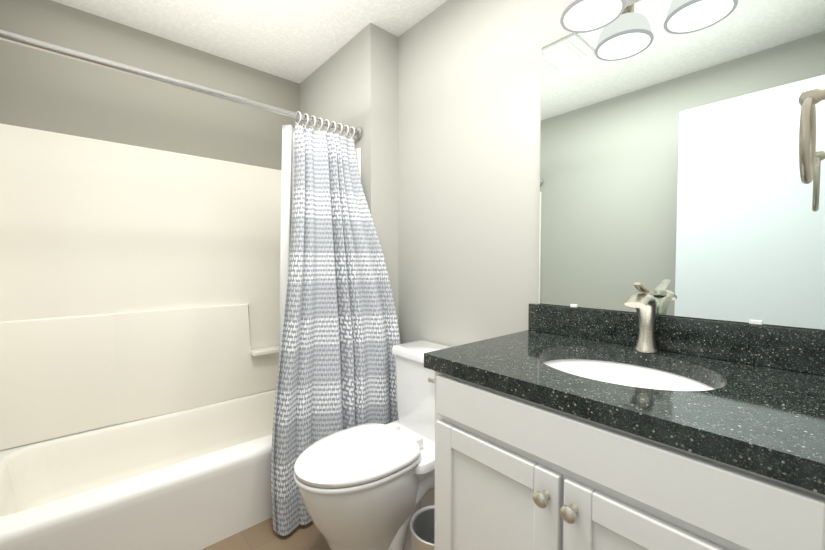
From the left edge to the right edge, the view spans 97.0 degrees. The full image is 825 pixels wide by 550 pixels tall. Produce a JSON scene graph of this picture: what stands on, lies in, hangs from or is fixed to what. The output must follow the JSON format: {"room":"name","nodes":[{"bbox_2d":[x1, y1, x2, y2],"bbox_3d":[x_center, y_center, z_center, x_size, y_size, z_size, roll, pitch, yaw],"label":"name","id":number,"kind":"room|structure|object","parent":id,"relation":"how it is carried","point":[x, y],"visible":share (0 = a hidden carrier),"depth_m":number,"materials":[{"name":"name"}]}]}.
{"room":"bathroom","nodes":[
{"label":"bathroom","id":0,"kind":"room"},
{"bbox_2d":[0,0,299,169],"bbox_3d":[-1.387,-0.095,2.026,1.575,2.360,0.100,-2,3,-41],"label":"wall","id":1,"kind":"structure","parent":0,"point":[44,91],"depth_m":1.88,"materials":[{"name":"paint"}]},
{"bbox_2d":[52,0,446,83],"bbox_3d":[-0.447,-1.294,1.118,1.854,0.100,2.640,-2,3,-41],"label":"ceiling","id":2,"kind":"structure","parent":0,"point":[298,41],"depth_m":1.83,"materials":[{"name":"white paint"}]},
{"bbox_2d":[201,517,330,549],"bbox_3d":[-0.447,1.165,1.204,1.854,0.100,2.640,-2,3,-41],"label":"floor","id":3,"kind":"structure","parent":0,"point":[263,535],"depth_m":1.52,"materials":[{"name":"tile"}]},
{"bbox_2d":[0,123,360,549],"bbox_3d":[-1.064,0.218,1.742,1.469,1.755,0.762,-2,3,-41],"label":"bathtub surround","id":4,"kind":"object","parent":3,"relation":"on","point":[139,317],"visible":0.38,"depth_m":1.78,"materials":[{"name":"plastic"}]},
{"bbox_2d":[294,340,449,549],"bbox_3d":[-0.108,0.722,1.478,0.747,0.765,0.382,-2,3,-41],"label":"toilet","id":5,"kind":"object","parent":3,"relation":"on","point":[369,486],"visible":0.77,"depth_m":1.33,"materials":[{"name":"ceramic"}]},
{"bbox_2d":[410,505,434,549],"bbox_3d":[0.088,0.977,1.242,0.194,0.270,0.194,-2,3,-41],"label":"trash can","id":6,"kind":"object","parent":3,"relation":"on","point":[422,525],"visible":0.46,"depth_m":1.30,"materials":[{"name":"silver metal"}]},
{"bbox_2d":[424,303,824,549],"bbox_3d":[0.492,0.624,0.915,0.586,1.000,0.795,-2,3,-41],"label":"bathroom vanity","id":7,"kind":"object","parent":3,"relation":"on","point":[563,428],"visible":1,"depth_m":0.75,"materials":[{"name":"stone"}]},
{"bbox_2d":[625,282,657,352],"bbox_3d":[0.646,0.119,1.026,0.134,0.201,0.060,-2,3,-41],"label":"faucet","id":8,"kind":"object","parent":7,"relation":"on","point":[643,301],"visible":1,"depth_m":1.03,"materials":[{"name":"silver metal"}]},
{"bbox_2d":[300,23,397,319],"bbox_3d":[-0.414,-0.105,2.320,0.279,2.360,0.935,-2,3,-41],"label":"wall","id":9,"kind":"structure","parent":0,"point":[353,82],"depth_m":1.94,"materials":[{"name":"paint"}]},
{"bbox_2d":[398,0,824,346],"bbox_3d":[0.521,-0.072,1.385,0.100,2.360,1.705,-2,3,-41],"label":"wall","id":10,"kind":"structure","parent":0,"point":[469,104],"depth_m":1.60,"materials":[{"name":"paint"}]},
{"bbox_2d":[560,0,625,32],"bbox_3d":[0.680,-0.866,0.931,0.215,0.212,0.660,-2,3,-41],"label":"sconce","id":11,"kind":"object","parent":10,"relation":"attached to","point":[581,16],"visible":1,"depth_m":1.08,"materials":[{"name":"white glass"}]},
{"bbox_2d":[539,0,824,329],"bbox_3d":[0.721,-0.352,1.060,0.009,0.940,0.760,-2,3,-41],"label":"vanity mirror","id":12,"kind":"object","parent":10,"relation":"attached to","point":[670,178],"visible":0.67,"depth_m":1.01,"materials":[{"name":"clear glass"}]},
{"bbox_3d":[0.388,-0.031,0.204,1.654,2.360,0.100,-2,3,-41],"label":"wall","id":13,"kind":"structure","parent":0,"visible":0},
{"bbox_2d":[799,89,824,183],"bbox_3d":[0.733,-0.253,0.629,0.151,0.179,0.096,-2,3,-41],"label":"towel ring","id":14,"kind":"object","parent":13,"relation":"attached to","point":[809,100],"visible":1,"depth_m":0.63,"materials":[{"name":"silver metal"}]},
{"bbox_3d":[-1.075,-0.043,0.547,0.100,2.360,2.540,-2,3,-41],"label":"wall","id":15,"kind":"structure","parent":0,"visible":0},
{"bbox_2d":[0,29,362,138],"bbox_3d":[-0.834,-0.733,1.444,1.471,0.059,0.059,-2,3,-41],"label":"curtain rod","id":16,"kind":"object","parent":15,"relation":"attached to","point":[18,39],"visible":0.92,"depth_m":1.32,"materials":[{"name":"grey metal"}]},
{"bbox_2d":[271,112,400,535],"bbox_3d":[-0.357,0.156,1.736,0.646,1.836,0.400,-2,3,-41],"label":"shower curtain","id":17,"kind":"object","parent":16,"relation":"hanging from","point":[339,336],"visible":0.88,"depth_m":1.73,"materials":[{"name":"fabric"}]}
]}

